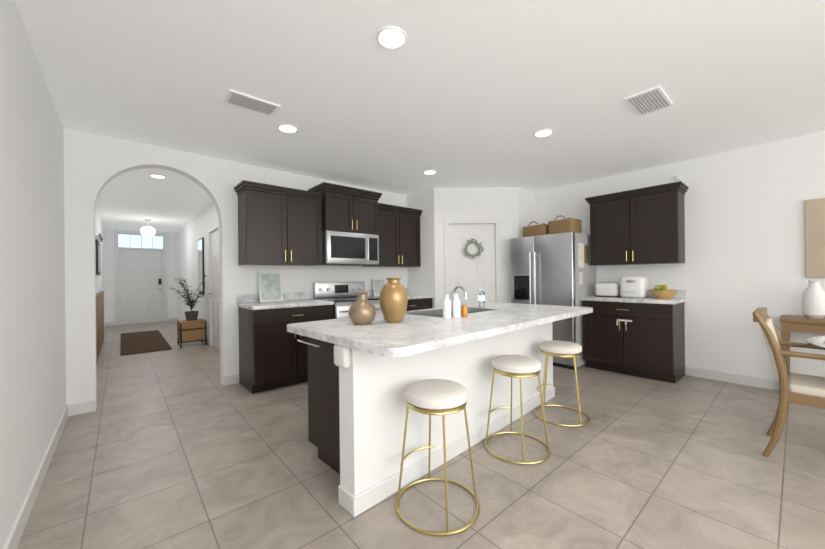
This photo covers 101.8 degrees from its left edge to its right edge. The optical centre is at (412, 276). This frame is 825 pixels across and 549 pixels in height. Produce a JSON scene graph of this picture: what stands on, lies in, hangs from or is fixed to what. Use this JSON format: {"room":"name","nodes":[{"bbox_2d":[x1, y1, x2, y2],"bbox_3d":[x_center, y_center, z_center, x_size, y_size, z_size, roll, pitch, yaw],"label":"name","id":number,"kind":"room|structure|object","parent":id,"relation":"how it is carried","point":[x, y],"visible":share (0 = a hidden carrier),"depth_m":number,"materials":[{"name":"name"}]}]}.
{"room":"kitchen","nodes":[
{"label":"kitchen","id":0,"kind":"room"},
{"bbox_2d":[0,0,67,548],"bbox_3d":[-0.352,-0.071,-0.272,0.162,2.550,8.750,-1,0,-41],"label":"wall","id":1,"kind":"structure","parent":0,"point":[33,412],"depth_m":1.77,"materials":[{"name":"white paint"}]},
{"bbox_2d":[95,206,105,329],"bbox_3d":[-5.665,-0.016,5.908,0.162,2.550,7.550,-1,0,-41],"label":"wall","id":2,"kind":"structure","parent":0,"point":[99,228],"depth_m":7.22,"materials":[{"name":"white paint"}]},
{"bbox_2d":[96,240,100,274],"bbox_3d":[-5.751,-0.340,6.134,0.032,0.600,1.000,-1,0,-41],"label":"picture frame","id":3,"kind":"object","parent":2,"relation":"attached to","point":[98,260],"visible":0.89,"depth_m":5.84,"materials":[{"name":"black plastic"}]},
{"bbox_2d":[95,233,102,245],"bbox_3d":[-4.737,-0.564,5.030,0.116,0.119,1.000,-1,0,-41],"label":"hook rail","id":4,"kind":"object","parent":2,"relation":"attached to","point":[100,238],"visible":0.6,"depth_m":4.96,"materials":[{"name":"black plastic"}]},
{"bbox_2d":[104,228,176,325],"bbox_3d":[-7.453,0.003,9.244,1.840,2.550,0.168,-1,0,-41],"label":"wall","id":5,"kind":"structure","parent":0,"point":[115,240],"depth_m":9.12,"materials":[{"name":"white paint"}]},
{"bbox_2d":[119,249,162,324],"bbox_3d":[-7.459,0.261,9.232,0.942,2.025,0.105,-1,0,-41],"label":"door","id":6,"kind":"structure","parent":5,"relation":"attached to","point":[140,286],"depth_m":9.23,"materials":[{"name":"white wood"}]},
{"bbox_2d":[176,202,218,345],"bbox_3d":[-4.399,-0.029,7.009,0.162,2.550,7.550,-1,0,-41],"label":"wall","id":7,"kind":"structure","parent":0,"point":[191,233],"depth_m":7.28,"materials":[{"name":"white paint"}]},
{"bbox_2d":[198,238,204,294],"bbox_3d":[-4.186,-0.206,6.632,0.032,1.100,0.500,-1,0,-41],"label":"mirror","id":8,"kind":"object","parent":7,"relation":"attached to","point":[200,260],"visible":0.82,"depth_m":6.52,"materials":[{"name":"black mirror"}]},
{"bbox_2d":[208,223,219,349],"bbox_3d":[-3.380,0.180,5.739,0.105,2.110,0.940,-1,0,-41],"label":"door frame","id":9,"kind":"structure","parent":7,"relation":"attached to","point":[215,273],"depth_m":5.82,"materials":[{"name":"white wood"}]},
{"bbox_2d":[64,128,406,415],"bbox_3d":[-1.063,-0.064,4.800,5.445,2.550,0.162,-1,0,-41],"label":"wall","id":10,"kind":"structure","parent":0,"point":[95,165],"depth_m":3.38,"materials":[{"name":"white paint"}]},
{"bbox_2d":[237,184,322,265],"bbox_3d":[-1.573,-0.563,4.039,0.885,0.838,0.341,-1,0,-41],"label":"upper cabinet","id":11,"kind":"object","parent":10,"relation":"attached to","point":[281,226],"depth_m":3.86,"materials":[{"name":"brown wood"}]},
{"bbox_2d":[237,288,407,303],"bbox_3d":[-1.051,0.241,4.698,2.576,0.100,0.020,-1,0,-41],"label":"backsplash","id":12,"kind":"structure","parent":10,"relation":"attached to","point":[243,298],"depth_m":4.24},
{"bbox_2d":[310,188,381,235],"bbox_3d":[-0.914,-0.841,4.562,0.797,0.521,0.421,-1,0,-41],"label":"upper cabinet","id":13,"kind":"object","parent":10,"relation":"attached to","point":[342,211],"depth_m":4.36,"materials":[{"name":"brown wood"}]},
{"bbox_2d":[321,230,378,265],"bbox_3d":[-0.886,-0.369,4.536,0.784,0.420,0.489,-1,0,-41],"label":"microwave","id":14,"kind":"object","parent":13,"relation":"attached to","point":[347,249],"visible":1,"depth_m":4.34,"materials":[{"name":"silver metal"}]},
{"bbox_2d":[363,208,421,266],"bbox_3d":[-0.310,-0.576,5.137,0.862,0.838,0.341,-1,0,-41],"label":"upper cabinet","id":15,"kind":"object","parent":10,"relation":"attached to","point":[399,242],"depth_m":5.01,"materials":[{"name":"brown wood"}]},
{"bbox_2d":[15,0,824,232],"bbox_3d":[-1.028,-1.399,4.287,7.245,0.120,16.800,-1,0,-41],"label":"ceiling","id":16,"kind":"structure","parent":0,"point":[465,93],"depth_m":2.35,"materials":[{"name":"white paint"}]},
{"bbox_2d":[140,219,155,236],"bbox_3d":[-5.897,-1.088,7.471,0.270,0.400,0.270,-1,0,-41],"label":"ceiling light","id":17,"kind":"object","parent":16,"relation":"hanging from","point":[148,231],"visible":1,"depth_m":7.40,"materials":[{"name":"white glass"}]},
{"bbox_2d":[150,174,165,178],"bbox_3d":[-3.317,-1.311,4.364,0.170,0.016,0.170,-1,0,-41],"label":"recessed light","id":18,"kind":"object","parent":16,"relation":"in","point":[157,176],"visible":1,"depth_m":4.37,"materials":[{"name":"white plastic"}]},
{"bbox_2d":[223,89,280,115],"bbox_3d":[-1.230,-1.330,2.573,0.360,0.014,0.200,-1,0,-41],"label":"ceiling vent","id":19,"kind":"object","parent":16,"relation":"in","point":[242,100],"visible":0.98,"depth_m":2.55,"materials":[{"name":"white metal"}]},
{"bbox_2d":[278,124,297,132],"bbox_3d":[-1.122,-1.334,3.012,0.170,0.016,0.170,-1,0,-41],"label":"recessed light","id":20,"kind":"object","parent":16,"relation":"in","point":[287,128],"visible":1,"depth_m":3.01,"materials":[{"name":"white"}]},
{"bbox_2d":[377,26,406,48],"bbox_3d":[-0.116,-1.345,1.885,0.170,0.016,0.170,-1,0,-41],"label":"recessed light","id":21,"kind":"object","parent":16,"relation":"in","point":[391,37],"visible":1,"depth_m":1.88,"materials":[{"name":"white plastic"}]},
{"bbox_2d":[423,170,435,174],"bbox_3d":[0.224,-1.348,4.314,0.170,0.016,0.170,-1,0,-41],"label":"recessed light","id":22,"kind":"object","parent":16,"relation":"in","point":[428,172],"visible":0.96,"depth_m":4.32,"materials":[{"name":"white"}]},
{"bbox_2d":[534,129,552,136],"bbox_3d":[1.235,-1.359,3.166,0.170,0.016,0.170,-1,0,-41],"label":"recessed light","id":23,"kind":"object","parent":16,"relation":"in","point":[543,132],"visible":1,"depth_m":3.15,"materials":[{"name":"white plastic"}]},
{"bbox_2d":[624,86,672,115],"bbox_3d":[1.841,-1.362,2.606,0.400,0.014,0.220,-1,0,-41],"label":"ceiling vent","id":24,"kind":"object","parent":16,"relation":"in","point":[656,98],"visible":1,"depth_m":2.58,"materials":[{"name":"white metal"}]},
{"bbox_2d":[406,188,434,307],"bbox_3d":[0.159,-0.077,5.340,0.112,2.550,0.650,-1,0,-41],"label":"wall","id":25,"kind":"structure","parent":0,"point":[421,280],"depth_m":5.23,"materials":[{"name":"white paint"}]},
{"bbox_2d":[17,321,824,548],"bbox_3d":[-1.000,1.270,4.287,7.245,0.120,16.800,-1,0,-41],"label":"floor","id":26,"kind":"structure","parent":0,"point":[176,446],"depth_m":2.03,"materials":[{"name":"tile"}]},
{"bbox_2d":[96,291,103,362],"bbox_3d":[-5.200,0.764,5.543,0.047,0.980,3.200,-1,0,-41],"label":"cabinet","id":27,"kind":"object","parent":26,"relation":"on","point":[99,319],"visible":0.58,"depth_m":5.41,"materials":[{"name":"brown wood"}]},
{"bbox_2d":[120,330,171,355],"bbox_3d":[-5.310,1.249,6.603,0.670,0.011,2.850,-1,0,-41],"label":"rug","id":28,"kind":"object","parent":26,"relation":"on","point":[142,342],"visible":1,"depth_m":6.32,"materials":[{"name":"brown fabric"}]},
{"bbox_2d":[177,318,206,347],"bbox_3d":[-4.047,1.017,6.146,0.400,0.450,0.400,-1,0,-41],"label":"stand","id":29,"kind":"object","parent":26,"relation":"on","point":[192,331],"visible":1,"depth_m":6.01,"materials":[{"name":"brown wood"}]},
{"bbox_2d":[171,275,205,320],"bbox_3d":[-4.077,0.377,6.070,0.556,0.829,0.705,-1,0,-41],"label":"plant","id":30,"kind":"object","parent":29,"relation":"on","point":[191,315],"visible":1,"depth_m":6.08,"materials":[{"name":"green plant"}]},
{"bbox_2d":[238,304,333,393],"bbox_3d":[-1.474,0.775,3.941,0.895,0.880,0.601,-1,0,-41],"label":"base cabinet","id":31,"kind":"object","parent":26,"relation":"on","point":[273,353],"depth_m":3.61,"materials":[{"name":"brown wood"}]},
{"bbox_2d":[237,300,333,311],"bbox_3d":[-1.481,0.316,3.926,0.913,0.040,0.620,-1,0,-41],"label":"countertop","id":32,"kind":"structure","parent":31,"relation":"on","point":[256,307],"depth_m":3.74,"materials":[{"name":"white stone"}]},
{"bbox_2d":[258,272,282,301],"bbox_3d":[-1.710,0.118,4.041,0.270,0.357,0.068,-1,0,-41],"label":"framed picture","id":33,"kind":"object","parent":32,"relation":"on","point":[270,287],"visible":0.93,"depth_m":4.03},
{"bbox_2d":[313,282,381,318],"bbox_3d":[-0.800,0.638,4.449,0.770,1.140,0.701,-1,0,-41],"label":"range","id":34,"kind":"object","parent":26,"relation":"on","point":[342,296],"visible":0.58,"depth_m":4.46,"materials":[{"name":"silver metal"}]},
{"bbox_2d":[406,300,432,310],"bbox_3d":[-0.212,0.762,5.037,0.866,0.880,0.601,-1,0,-41],"label":"base cabinet","id":35,"kind":"object","parent":26,"relation":"on","point":[412,305],"depth_m":4.92,"materials":[{"name":"brown wood"}]},
{"bbox_2d":[368,292,433,299],"bbox_3d":[-0.209,0.302,5.032,0.869,0.040,0.620,-1,0,-41],"label":"countertop","id":36,"kind":"structure","parent":35,"relation":"on","point":[410,297],"depth_m":4.92,"materials":[{"name":"white stone"}]},
{"bbox_2d":[372,279,384,295],"bbox_3d":[-0.504,0.155,5.078,0.220,0.259,0.053,-1,0,-41],"label":"framed picture","id":37,"kind":"object","parent":36,"relation":"on","point":[378,284],"visible":0.71,"depth_m":5.05},
{"bbox_2d":[297,326,554,516],"bbox_3d":[0.286,0.762,2.775,2.401,0.870,0.902,-1,0,-41],"label":"kitchen island","id":38,"kind":"object","parent":26,"relation":"on","point":[361,378],"depth_m":2.04,"materials":[{"name":"white paint"}]},
{"bbox_2d":[287,302,592,361],"bbox_3d":[0.424,0.315,2.639,2.506,0.040,1.218,-1,0,-41],"label":"island countertop","id":39,"kind":"structure","parent":38,"relation":"on","point":[420,331],"depth_m":2.03,"materials":[{"name":"white stone"}]},
{"bbox_2d":[349,292,375,324],"bbox_3d":[-0.325,0.199,2.168,0.176,0.206,0.176,-1,0,-41],"label":"vase","id":40,"kind":"object","parent":39,"relation":"on","point":[362,310],"visible":1,"depth_m":2.11,"materials":[{"name":"beige ceramic"}]},
{"bbox_2d":[379,278,407,322],"bbox_3d":[-0.126,0.152,2.250,0.192,0.296,0.192,-1,0,-41],"label":"vase","id":41,"kind":"object","parent":39,"relation":"on","point":[393,298],"visible":1,"depth_m":2.18,"materials":[{"name":"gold metal"}]},
{"bbox_2d":[443,291,450,318],"bbox_3d":[0.251,0.200,2.419,0.066,0.193,0.060,-1,0,-41],"label":"soap bottle","id":42,"kind":"object","parent":39,"relation":"on","point":[446,308],"visible":1,"depth_m":2.39,"materials":[{"name":"white plastic"}]},
{"bbox_2d":[452,291,460,317],"bbox_3d":[0.322,0.199,2.438,0.066,0.193,0.060,-1,0,-41],"label":"soap bottle","id":43,"kind":"object","parent":39,"relation":"on","point":[456,307],"visible":1,"depth_m":2.41,"materials":[{"name":"white plastic"}]},
{"bbox_2d":[461,305,467,316],"bbox_3d":[0.385,0.250,2.485,0.048,0.090,0.047,-1,0,-41],"label":"soap bottle","id":44,"kind":"object","parent":39,"relation":"on","point":[464,310],"visible":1,"depth_m":2.47,"materials":[{"name":"orange plastic"}]},
{"bbox_2d":[478,287,484,306],"bbox_3d":[0.674,0.195,3.272,0.067,0.195,0.067,-1,0,-41],"label":"water bottle","id":45,"kind":"object","parent":39,"relation":"on","point":[481,298],"visible":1,"depth_m":3.25,"materials":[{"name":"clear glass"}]},
{"bbox_2d":[396,379,479,535],"bbox_3d":[0.128,0.886,1.764,0.439,0.624,0.439,-1,0,-41],"label":"stool","id":46,"kind":"object","parent":26,"relation":"on","point":[442,397],"visible":1,"depth_m":1.67,"materials":[{"name":"white fabric"}]},
{"bbox_2d":[485,355,550,464],"bbox_3d":[0.725,0.879,2.341,0.439,0.624,0.439,-1,0,-41],"label":"stool","id":47,"kind":"object","parent":26,"relation":"on","point":[518,366],"visible":1,"depth_m":2.25,"materials":[{"name":"gold metal"}]},
{"bbox_2d":[510,232,596,369],"bbox_3d":[1.990,0.304,4.794,0.811,1.750,0.910,-1,0,-41],"label":"fridge","id":48,"kind":"object","parent":26,"relation":"on","point":[545,270],"visible":0.56,"depth_m":4.44,"materials":[{"name":"silver metal"}]},
{"bbox_2d":[523,221,547,236],"bbox_3d":[1.847,-0.688,4.924,0.300,0.233,0.360,-1,0,-41],"label":"basket","id":49,"kind":"object","parent":48,"relation":"on","point":[536,230],"visible":0.58,"depth_m":4.80,"materials":[{"name":"brown wicker"}]},
{"bbox_2d":[548,215,581,233],"bbox_3d":[2.103,-0.706,4.630,0.300,0.263,0.360,-1,0,-41],"label":"basket","id":50,"kind":"object","parent":48,"relation":"on","point":[564,225],"visible":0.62,"depth_m":4.50,"materials":[{"name":"brown wicker"}]},
{"bbox_2d":[579,272,582,284],"bbox_3d":[2.196,0.017,4.371,0.110,0.160,0.002,-1,0,-41],"label":"picture","id":51,"kind":"object","parent":48,"relation":"attached to","point":[580,273],"depth_m":4.36,"materials":[{"name":"paper"}]},
{"bbox_2d":[578,243,584,267],"bbox_3d":[2.205,-0.283,4.381,0.180,0.320,0.002,-1,0,-41],"label":"picture","id":52,"kind":"object","parent":48,"relation":"attached to","point":[583,249],"depth_m":4.39,"materials":[{"name":"paper"}]},
{"bbox_2d":[585,245,588,262],"bbox_3d":[2.336,-0.304,4.496,0.130,0.240,0.002,-1,0,-41],"label":"picture","id":53,"kind":"object","parent":48,"relation":"attached to","point":[586,246],"depth_m":4.49,"materials":[{"name":"paper"}]},
{"bbox_2d":[534,340,589,426],"bbox_3d":[1.268,0.874,2.866,0.439,0.624,0.439,-1,0,-41],"label":"stool","id":54,"kind":"object","parent":26,"relation":"on","point":[561,349],"visible":0.96,"depth_m":2.77,"materials":[{"name":"gold metal"}]},
{"bbox_2d":[580,289,685,383],"bbox_3d":[2.703,0.664,4.146,0.625,1.015,0.980,-1,0,-41],"label":"base cabinet","id":55,"kind":"object","parent":26,"relation":"on","point":[642,337],"visible":0.92,"depth_m":3.91,"materials":[{"name":"brown wood"}]},
{"bbox_2d":[595,283,620,296],"bbox_3d":[2.531,0.162,4.362,0.170,0.192,0.285,-1,0,-41],"label":"toaster","id":56,"kind":"object","parent":55,"relation":"on","point":[607,289],"visible":0.98,"depth_m":4.28,"materials":[{"name":"white plastic"}]},
{"bbox_2d":[620,276,648,297],"bbox_3d":[2.724,0.120,4.116,0.290,0.270,0.260,-1,0,-41],"label":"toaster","id":57,"kind":"object","parent":55,"relation":"on","point":[634,286],"visible":1,"depth_m":4.03,"materials":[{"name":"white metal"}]},
{"bbox_2d":[650,284,677,298],"bbox_3d":[2.926,0.169,3.907,0.270,0.170,0.270,-1,0,-41],"label":"fruit bowl","id":58,"kind":"object","parent":55,"relation":"on","point":[660,291],"visible":1,"depth_m":3.85,"materials":[{"name":"brown wood"}]},
{"bbox_2d":[752,307,824,456],"bbox_3d":[2.636,0.702,2.159,0.472,0.952,0.597,-1,0,-41],"label":"dining chair","id":59,"kind":"object","parent":26,"relation":"on","point":[803,389],"visible":1,"depth_m":2.15,"materials":[{"name":"brown wood"}]},
{"bbox_2d":[780,315,824,402],"bbox_3d":[4.042,0.768,2.753,0.400,0.780,1.363,-1,0,-41],"label":"console table","id":60,"kind":"object","parent":26,"relation":"on","point":[794,323],"visible":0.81,"depth_m":3.07,"materials":[{"name":"brown wood"}]},
{"bbox_2d":[801,280,824,317],"bbox_3d":[3.743,0.205,3.119,0.160,0.350,0.160,-1,0,-41],"label":"vase","id":61,"kind":"object","parent":60,"relation":"on","point":[813,300],"visible":1,"depth_m":3.08,"materials":[{"name":"white ceramic"}]},
{"bbox_2d":[807,336,824,349],"bbox_3d":[3.029,0.793,1.784,1.200,0.751,1.200,-1,0,-41],"label":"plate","id":62,"kind":"object","parent":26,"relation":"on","point":[818,342],"visible":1,"depth_m":2.19,"materials":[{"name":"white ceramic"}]},
{"bbox_2d":[434,187,518,307],"bbox_3d":[0.985,-0.085,5.112,1.293,2.550,0.155,-1,0,-2],"label":"wall","id":63,"kind":"structure","parent":0,"point":[487,218],"depth_m":5.09,"materials":[{"name":"white paint"}]},
{"bbox_2d":[463,238,483,258],"bbox_3d":[0.919,-0.426,5.043,0.316,0.309,0.032,-1,0,-2],"label":"wreath","id":64,"kind":"object","parent":63,"relation":"attached to","point":[465,250],"visible":1,"depth_m":5.03,"materials":[{"name":"green plant"}]},
{"bbox_2d":[502,258,507,265],"bbox_3d":[1.407,-0.225,5.093,0.080,0.120,0.006,-1,0,-2],"label":"switch plate","id":65,"kind":"object","parent":63,"relation":"attached to","point":[504,261],"visible":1,"depth_m":5.09,"materials":[{"name":"white plastic"}]},
{"bbox_2d":[519,187,535,237],"bbox_3d":[1.784,-0.094,5.301,0.490,2.550,0.100,-1,0,-41],"label":"wall","id":66,"kind":"structure","parent":0,"point":[527,214],"depth_m":5.24,"materials":[{"name":"white paint"}]},
{"bbox_2d":[535,131,824,390],"bbox_3d":[3.861,-0.115,3.390,0.162,2.550,8.750,-1,0,-41],"label":"wall","id":67,"kind":"structure","parent":0,"point":[744,234],"depth_m":3.66,"materials":[{"name":"white paint"}]},
{"bbox_2d":[585,181,688,265],"bbox_3d":[2.789,-0.609,4.218,0.380,0.900,1.020,-1,0,-41],"label":"upper cabinet","id":68,"kind":"object","parent":67,"relation":"attached to","point":[645,225],"visible":1,"depth_m":4.05,"materials":[{"name":"brown wood"}]},
{"bbox_2d":[674,175,680,180],"bbox_3d":[3.186,-1.193,4.026,0.029,0.060,0.060,-1,0,-41],"label":"sensor","id":69,"kind":"object","parent":67,"relation":"attached to","point":[677,177],"visible":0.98,"depth_m":4.01,"materials":[{"name":"white plastic"}]},
{"bbox_2d":[805,198,824,277],"bbox_3d":[4.170,-0.374,2.899,0.034,0.760,1.000,-1,0,-41],"label":"wall art","id":70,"kind":"object","parent":67,"relation":"attached to","point":[815,236],"visible":0.96,"depth_m":3.22}
]}

